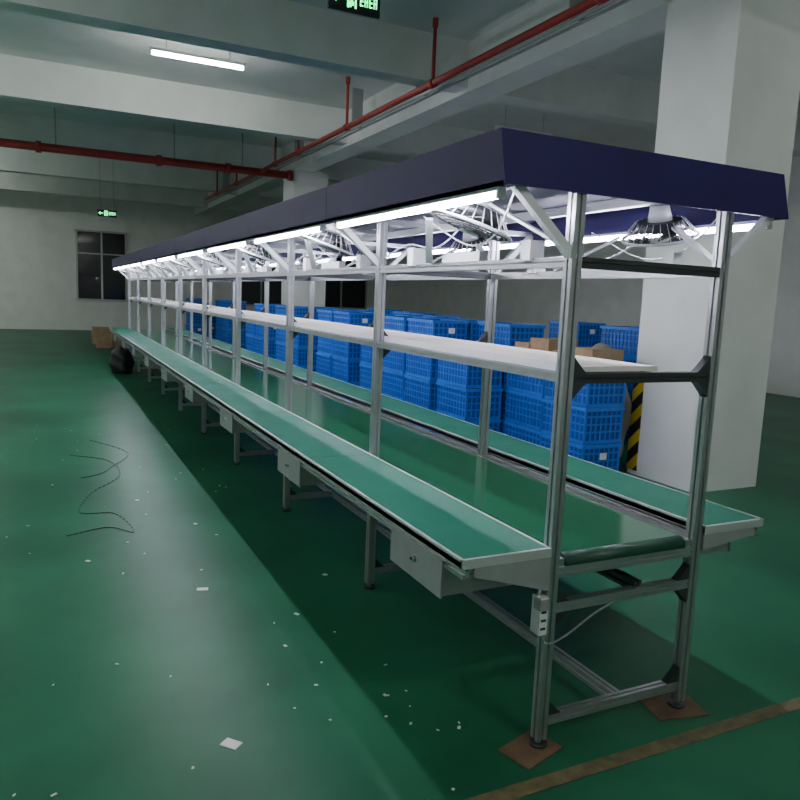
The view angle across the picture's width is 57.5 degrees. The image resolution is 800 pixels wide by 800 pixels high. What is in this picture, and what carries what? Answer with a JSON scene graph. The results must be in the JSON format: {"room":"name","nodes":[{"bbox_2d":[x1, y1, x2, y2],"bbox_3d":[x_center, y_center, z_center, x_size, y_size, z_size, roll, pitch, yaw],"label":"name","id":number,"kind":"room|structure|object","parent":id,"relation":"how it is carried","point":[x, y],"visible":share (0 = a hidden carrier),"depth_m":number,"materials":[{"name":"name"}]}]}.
{"room":"factory floor","nodes":[
{"label":"factory floor","id":0,"kind":"room"},
{"bbox_2d":[0,190,388,329],"bbox_3d":[-8.845,-4.980,26.485,18.900,5.150,0.200,-2,9,-26],"label":"wall","id":1,"kind":"structure","parent":0,"point":[38,248],"depth_m":25.16,"materials":[{"name":"paint"}]},
{"bbox_2d":[74,229,127,301],"bbox_3d":[-10.458,-4.694,25.587,1.720,2.420,0.070,-2,9,-26],"label":"window","id":2,"kind":"structure","parent":1,"relation":"in","point":[96,279],"depth_m":25.56,"materials":[{"name":"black glass"}]},
{"bbox_2d":[232,257,366,309],"bbox_3d":[-3.850,-4.870,28.801,5.620,2.420,0.070,-2,9,-26],"label":"window","id":3,"kind":"structure","parent":1,"relation":"in","point":[338,294],"depth_m":29.45,"materials":[{"name":"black glass"}]},
{"bbox_2d":[0,329,799,799],"bbox_3d":[-2.037,-0.224,12.751,18.500,0.102,31.500,-2,9,-26],"label":"floor","id":4,"kind":"structure","parent":0,"point":[104,729],"depth_m":3.38,"materials":[{"name":"green paint"}]},
{"bbox_2d":[66,440,134,535],"bbox_3d":[-2.492,0.635,6.106,0.506,0.006,3.155,-1,9,-24],"label":"cable","id":5,"kind":"object","parent":4,"relation":"on","point":[90,440],"visible":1,"depth_m":5.42,"materials":[{"name":"black rubber"}]},
{"bbox_2d":[109,346,134,373],"bbox_3d":[-5.129,-0.753,13.451,0.445,0.500,0.616,-2,9,-26],"label":"sack","id":6,"kind":"object","parent":4,"relation":"on","point":[121,361],"visible":0.97,"depth_m":13.25,"materials":[{"name":"black plastic"}]},
{"bbox_2d":[91,326,174,347],"bbox_3d":[-7.176,-1.584,18.785,3.885,0.501,1.146,9,11,41],"label":"cardboard boxes","id":7,"kind":"object","parent":4,"relation":"on","point":[102,337],"visible":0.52,"depth_m":19.08},
{"bbox_2d":[185,298,207,334],"bbox_3d":[-5.303,-1.971,19.027,0.484,1.348,0.666,-2,9,-26],"label":"crates","id":8,"kind":"object","parent":4,"relation":"on","point":[197,317],"visible":0.25,"depth_m":18.75,"materials":[{"name":"plastic"}]},
{"bbox_2d":[207,316,215,339],"bbox_3d":[-5.250,-1.944,20.072,0.480,1.010,0.646,-2,9,-26],"label":"crates","id":9,"kind":"object","parent":4,"relation":"on","point":[213,317],"visible":0.12,"depth_m":19.81,"materials":[{"name":"plastic"}]},
{"bbox_2d":[215,300,221,341],"bbox_3d":[-4.287,-1.798,18.094,0.484,1.348,0.661,-2,9,-26],"label":"crates","id":10,"kind":"object","parent":4,"relation":"on","point":[218,327],"visible":0.16,"depth_m":17.94,"materials":[{"name":"plastic"}]},
{"bbox_2d":[221,300,246,348],"bbox_3d":[-3.982,-1.698,17.467,0.476,1.348,0.664,-2,9,-26],"label":"crates","id":11,"kind":"object","parent":4,"relation":"on","point":[226,328],"visible":0.46,"depth_m":17.23,"materials":[{"name":"plastic"}]},
{"bbox_2d":[12,425,460,796],"bbox_3d":[-1.999,0.796,5.113,2.013,0.002,7.371,-2,9,-26],"label":"paper scraps","id":12,"kind":"object","parent":4,"relation":"on","point":[230,743],"visible":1,"depth_m":2.65,"materials":[{"name":"white paper"}]},
{"bbox_2d":[246,322,255,351],"bbox_3d":[-2.942,-1.188,15.360,0.471,1.010,0.661,-2,9,-26],"label":"crates","id":13,"kind":"object","parent":4,"relation":"on","point":[250,327],"visible":0.22,"depth_m":15.22,"materials":[{"name":"plastic"}]},
{"bbox_2d":[254,303,285,365],"bbox_3d":[-2.631,-1.256,14.715,0.488,1.348,0.663,-2,9,-26],"label":"crates","id":14,"kind":"object","parent":4,"relation":"on","point":[259,336],"visible":0.3,"depth_m":14.45,"materials":[{"name":"plastic"}]},
{"bbox_2d":[275,305,307,361],"bbox_3d":[-1.978,-1.042,13.382,0.474,1.348,0.662,-2,9,-26],"label":"crates","id":15,"kind":"object","parent":4,"relation":"on","point":[299,311],"visible":0.23,"depth_m":13.19,"materials":[{"name":"plastic"}]},
{"bbox_2d":[281,169,328,306],"bbox_3d":[-2.233,-3.032,16.879,0.808,4.300,0.808,-2,9,-26],"label":"column","id":16,"kind":"structure","parent":4,"relation":"on","point":[303,182],"depth_m":16.46,"materials":[{"name":"paint"}]},
{"bbox_2d":[293,333,317,380],"bbox_3d":[-1.672,-0.807,12.775,0.474,1.075,0.654,-2,9,-26],"label":"crates","id":17,"kind":"object","parent":4,"relation":"on","point":[300,341],"visible":0.21,"depth_m":12.46,"materials":[{"name":"plastic"}]},
{"bbox_2d":[304,306,336,319],"bbox_3d":[-1.524,-1.054,13.599,0.479,1.348,0.663,-2,9,-26],"label":"crates","id":18,"kind":"object","parent":4,"relation":"on","point":[315,308],"visible":0.02,"depth_m":13.20,"materials":[{"name":"plastic"}]},
{"bbox_2d":[316,309,359,377],"bbox_3d":[-0.974,-0.715,11.344,0.480,1.348,0.651,-2,9,-26],"label":"crates","id":19,"kind":"object","parent":4,"relation":"on","point":[325,345],"visible":0.3,"depth_m":11.21,"materials":[{"name":"plastic"}]},
{"bbox_2d":[332,309,371,311],"bbox_3d":[-0.829,-0.826,12.178,0.486,1.348,0.666,-2,9,-26],"label":"crates","id":20,"kind":"object","parent":4,"relation":"on","point":[332,309],"visible":0.09,"depth_m":12.04,"materials":[{"name":"plastic"}]},
{"bbox_2d":[331,311,373,403],"bbox_3d":[-0.672,-0.615,10.718,0.478,1.348,0.648,-2,9,-26],"label":"crates","id":21,"kind":"object","parent":4,"relation":"on","point":[346,356],"visible":0.45,"depth_m":10.43,"materials":[{"name":"plastic"}]},
{"bbox_2d":[359,338,372,389],"bbox_3d":[-0.215,-0.298,9.808,0.469,1.010,0.661,-2,9,-26],"label":"crates","id":22,"kind":"object","parent":4,"relation":"on","point":[365,364],"visible":0.13,"depth_m":9.80,"materials":[{"name":"plastic"}]},
{"bbox_2d":[368,308,402,312],"bbox_3d":[-0.313,-1.102,14.299,0.478,1.348,0.654,-2,9,-26],"label":"crates","id":23,"kind":"object","parent":4,"relation":"on","point":[369,309],"visible":0.04,"depth_m":14.00,"materials":[{"name":"plastic"}]},
{"bbox_2d":[371,312,409,315],"bbox_3d":[-0.224,-0.626,10.931,0.475,1.348,0.663,-2,9,-26],"label":"crates","id":24,"kind":"object","parent":4,"relation":"on","point":[386,313],"visible":0.04,"depth_m":10.60,"materials":[{"name":"plastic"}]},
{"bbox_2d":[382,316,437,400],"bbox_3d":[0.098,-0.365,9.157,0.485,1.348,0.659,-2,9,-26],"label":"crates","id":25,"kind":"object","parent":4,"relation":"on","point":[394,362],"visible":0.16,"depth_m":8.99,"materials":[{"name":"plastic"}]},
{"bbox_2d":[393,311,434,314],"bbox_3d":[0.202,-0.808,12.353,0.474,1.348,0.662,-2,9,-26],"label":"crates","id":26,"kind":"object","parent":4,"relation":"on","point":[403,312],"visible":0.06,"depth_m":12.07,"materials":[{"name":"plastic"}]},
{"bbox_2d":[395,314,437,316],"bbox_3d":[0.238,-0.477,10.003,0.484,1.348,0.660,-2,9,-26],"label":"crates","id":27,"kind":"object","parent":4,"relation":"on","point":[395,314],"visible":0.07,"depth_m":10.06,"materials":[{"name":"plastic"}]},
{"bbox_2d":[411,314,459,317],"bbox_3d":[0.492,-0.585,10.846,0.467,1.348,0.655,-2,9,-26],"label":"crates","id":28,"kind":"object","parent":4,"relation":"on","point":[411,314],"visible":0.07,"depth_m":10.71,"materials":[{"name":"plastic"}]},
{"bbox_2d":[404,318,468,432],"bbox_3d":[0.401,-0.266,8.539,0.484,1.348,0.657,-2,9,-26],"label":"crates","id":29,"kind":"object","parent":4,"relation":"on","point":[420,377],"visible":0.39,"depth_m":8.29,"materials":[{"name":"plastic"}]},
{"bbox_2d":[418,316,473,319],"bbox_3d":[0.541,-0.378,9.380,0.481,1.348,0.654,-2,9,-26],"label":"crates","id":30,"kind":"object","parent":4,"relation":"on","point":[418,316],"visible":0.03,"depth_m":9.54,"materials":[{"name":"plastic"}]},
{"bbox_2d":[109,127,788,748],"bbox_3d":[-2.225,-0.804,8.875,1.444,2.101,14.133,-2,9,-26],"label":"workbench","id":31,"kind":"object","parent":4,"relation":"on","point":[461,513],"visible":1,"depth_m":3.08,"materials":[{"name":"metal"}]},
{"bbox_2d":[129,297,656,381],"bbox_3d":[-2.267,-1.074,8.658,0.435,0.060,13.770,-2,9,-26],"label":"shelf","id":32,"kind":"object","parent":31,"relation":"attached to","point":[586,369],"depth_m":3.31,"materials":[{"name":"white laminate"}]},
{"bbox_2d":[435,351,503,438],"bbox_3d":[0.742,-0.057,7.952,0.472,1.125,0.662,-2,9,-26],"label":"crates","id":33,"kind":"object","parent":4,"relation":"on","point":[459,385],"visible":0.55,"depth_m":7.74,"materials":[{"name":"plastic"}]},
{"bbox_2d":[450,319,496,341],"bbox_3d":[0.847,-0.278,8.761,0.481,1.348,0.654,-2,9,-26],"label":"crates","id":34,"kind":"object","parent":4,"relation":"on","point":[472,327],"visible":0.03,"depth_m":8.35,"materials":[{"name":"plastic"}]},
{"bbox_2d":[478,322,545,433],"bbox_3d":[1.201,-0.179,8.158,0.477,1.348,0.665,-2,9,-26],"label":"crates","id":35,"kind":"object","parent":4,"relation":"on","point":[506,333],"visible":0.19,"depth_m":7.83,"materials":[{"name":"plastic"}]},
{"bbox_2d":[497,730,562,769],"bbox_3d":[0.467,1.248,2.612,0.200,0.004,0.140,-5,11,-43],"label":"pad","id":36,"kind":"object","parent":4,"relation":"on","point":[519,749],"visible":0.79,"depth_m":2.59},
{"bbox_2d":[504,338,577,444],"bbox_3d":[1.456,-0.023,7.523,0.476,1.235,0.660,-2,9,-26],"label":"crates","id":37,"kind":"object","parent":4,"relation":"on","point":[524,395],"visible":0.44,"depth_m":7.40,"materials":[{"name":"plastic"}]},
{"bbox_2d":[549,321,605,346],"bbox_3d":[2.408,-0.403,10.117,0.479,1.348,0.652,-2,9,-26],"label":"crates","id":38,"kind":"object","parent":4,"relation":"on","point":[588,333],"visible":0.12,"depth_m":9.78,"materials":[{"name":"plastic"}]},
{"bbox_2d":[539,347,628,470],"bbox_3d":[1.718,0.098,6.885,0.470,1.195,0.653,-2,9,-26],"label":"crates","id":39,"kind":"object","parent":4,"relation":"on","point":[596,419],"visible":0.6,"depth_m":6.63,"materials":[{"name":"plastic"}]},
{"bbox_2d":[593,343,631,456],"bbox_3d":[2.078,-0.004,7.710,0.746,1.200,0.619,-2,9,-26],"label":"crates","id":40,"kind":"object","parent":4,"relation":"on","point":[627,413],"visible":0.09,"depth_m":7.62,"materials":[{"name":"blue plastic"}]},
{"bbox_2d":[600,325,639,443],"bbox_3d":[2.751,-0.197,8.744,0.478,1.348,0.653,-2,9,-26],"label":"crates","id":41,"kind":"object","parent":4,"relation":"on","point":[625,338],"visible":0.2,"depth_m":8.49,"materials":[{"name":"plastic"}]},
{"bbox_2d":[639,694,708,720],"bbox_3d":[1.094,1.230,2.929,0.220,0.004,0.160,0,8,-15],"label":"pad","id":42,"kind":"object","parent":4,"relation":"on","point":[658,706],"visible":0.71,"depth_m":2.90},
{"bbox_2d":[626,0,799,491],"bbox_3d":[2.816,-1.382,6.589,0.808,4.300,0.808,-2,9,-26],"label":"column","id":43,"kind":"structure","parent":4,"relation":"on","point":[730,84],"depth_m":6.33,"materials":[{"name":"paint"}]},
{"bbox_2d":[0,0,799,182],"bbox_3d":[-1.831,-5.195,12.055,18.500,0.150,31.500,-2,9,-26],"label":"ceiling","id":44,"kind":"structure","parent":0,"point":[21,35],"depth_m":10.99,"materials":[{"name":"paint"}]},
{"bbox_2d":[97,158,116,217],"bbox_3d":[-7.269,-5.366,18.078,0.440,1.623,0.034,-2,9,-26],"label":"exit sign","id":45,"kind":"object","parent":44,"relation":"hanging from","point":[102,213],"visible":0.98,"depth_m":18.16,"materials":[{"name":"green plastic"}]},
{"bbox_2d":[0,171,282,211],"bbox_3d":[-7.667,-6.736,23.968,18.500,0.580,0.300,-2,9,-26],"label":"ceiling beam","id":46,"kind":"structure","parent":44,"relation":"attached to","point":[10,181],"depth_m":23.15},
{"bbox_2d":[0,147,334,198],"bbox_3d":[-5.836,-6.138,20.236,18.500,0.580,0.300,-2,9,-26],"label":"ceiling beam","id":47,"kind":"structure","parent":44,"relation":"attached to","point":[13,160],"depth_m":19.25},
{"bbox_2d":[0,111,393,181],"bbox_3d":[-4.004,-5.539,16.504,18.500,0.580,0.300,-2,9,-26],"label":"ceiling beam","id":48,"kind":"structure","parent":44,"relation":"attached to","point":[15,126],"depth_m":15.68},
{"bbox_2d":[149,40,244,70],"bbox_3d":[-2.587,-4.558,9.366,1.200,0.423,0.060,-2,9,-26],"label":"tube light","id":49,"kind":"object","parent":44,"relation":"hanging from","point":[164,52],"depth_m":9.35,"materials":[{"name":"white plastic"}]},
{"bbox_2d":[0,54,485,155],"bbox_3d":[-2.173,-4.941,12.772,18.500,0.580,0.300,-2,9,-26],"label":"ceiling beam","id":50,"kind":"structure","parent":44,"relation":"attached to","point":[28,80],"depth_m":11.95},
{"bbox_2d":[0,0,608,200],"bbox_3d":[-4.138,-4.167,7.717,10.490,0.868,25.490,-2,9,-26],"label":"pipe","id":51,"kind":"object","parent":44,"relation":"hanging from","point":[37,146],"visible":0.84,"depth_m":13.62,"materials":[{"name":"red metal"}]},
{"bbox_2d":[327,0,379,18],"bbox_3d":[-0.364,-3.719,6.032,0.460,0.978,0.034,-2,9,-26],"label":"exit sign","id":52,"kind":"object","parent":44,"relation":"hanging from","point":[368,8],"visible":1,"depth_m":6.10,"materials":[{"name":"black plastic"}]},
{"bbox_2d":[0,0,799,156],"bbox_3d":[-0.342,-4.342,9.039,18.500,0.580,0.300,-2,9,-26],"label":"ceiling beam","id":53,"kind":"structure","parent":44,"relation":"attached to","point":[278,30],"depth_m":8.70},
{"bbox_2d":[202,0,630,203],"bbox_3d":[-0.150,-4.535,10.740,0.180,0.650,27.490,-2,9,-26],"label":"cable conduit","id":54,"kind":"object","parent":44,"relation":"attached to","point":[357,94],"visible":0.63,"depth_m":9.30,"materials":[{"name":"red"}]},
{"bbox_2d":[194,0,670,215],"bbox_3d":[-0.476,-4.846,12.775,0.450,0.630,31.500,-2,9,-26],"label":"girder","id":55,"kind":"object","parent":44,"relation":"attached to","point":[634,20],"depth_m":8.99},
{"bbox_2d":[494,111,552,135],"bbox_3d":[2.163,-4.824,12.667,1.200,0.423,0.060,-2,9,-26],"label":"tube light","id":56,"kind":"object","parent":44,"relation":"hanging from","point":[495,126],"depth_m":12.60,"materials":[{"name":"white plastic"}]},
{"bbox_2d":[387,156,799,397],"bbox_3d":[6.472,-2.946,16.490,0.200,5.150,31.500,-2,9,-26],"label":"wall","id":57,"kind":"structure","parent":0,"point":[611,302],"depth_m":19.02,"materials":[{"name":"paint"}]}
]}

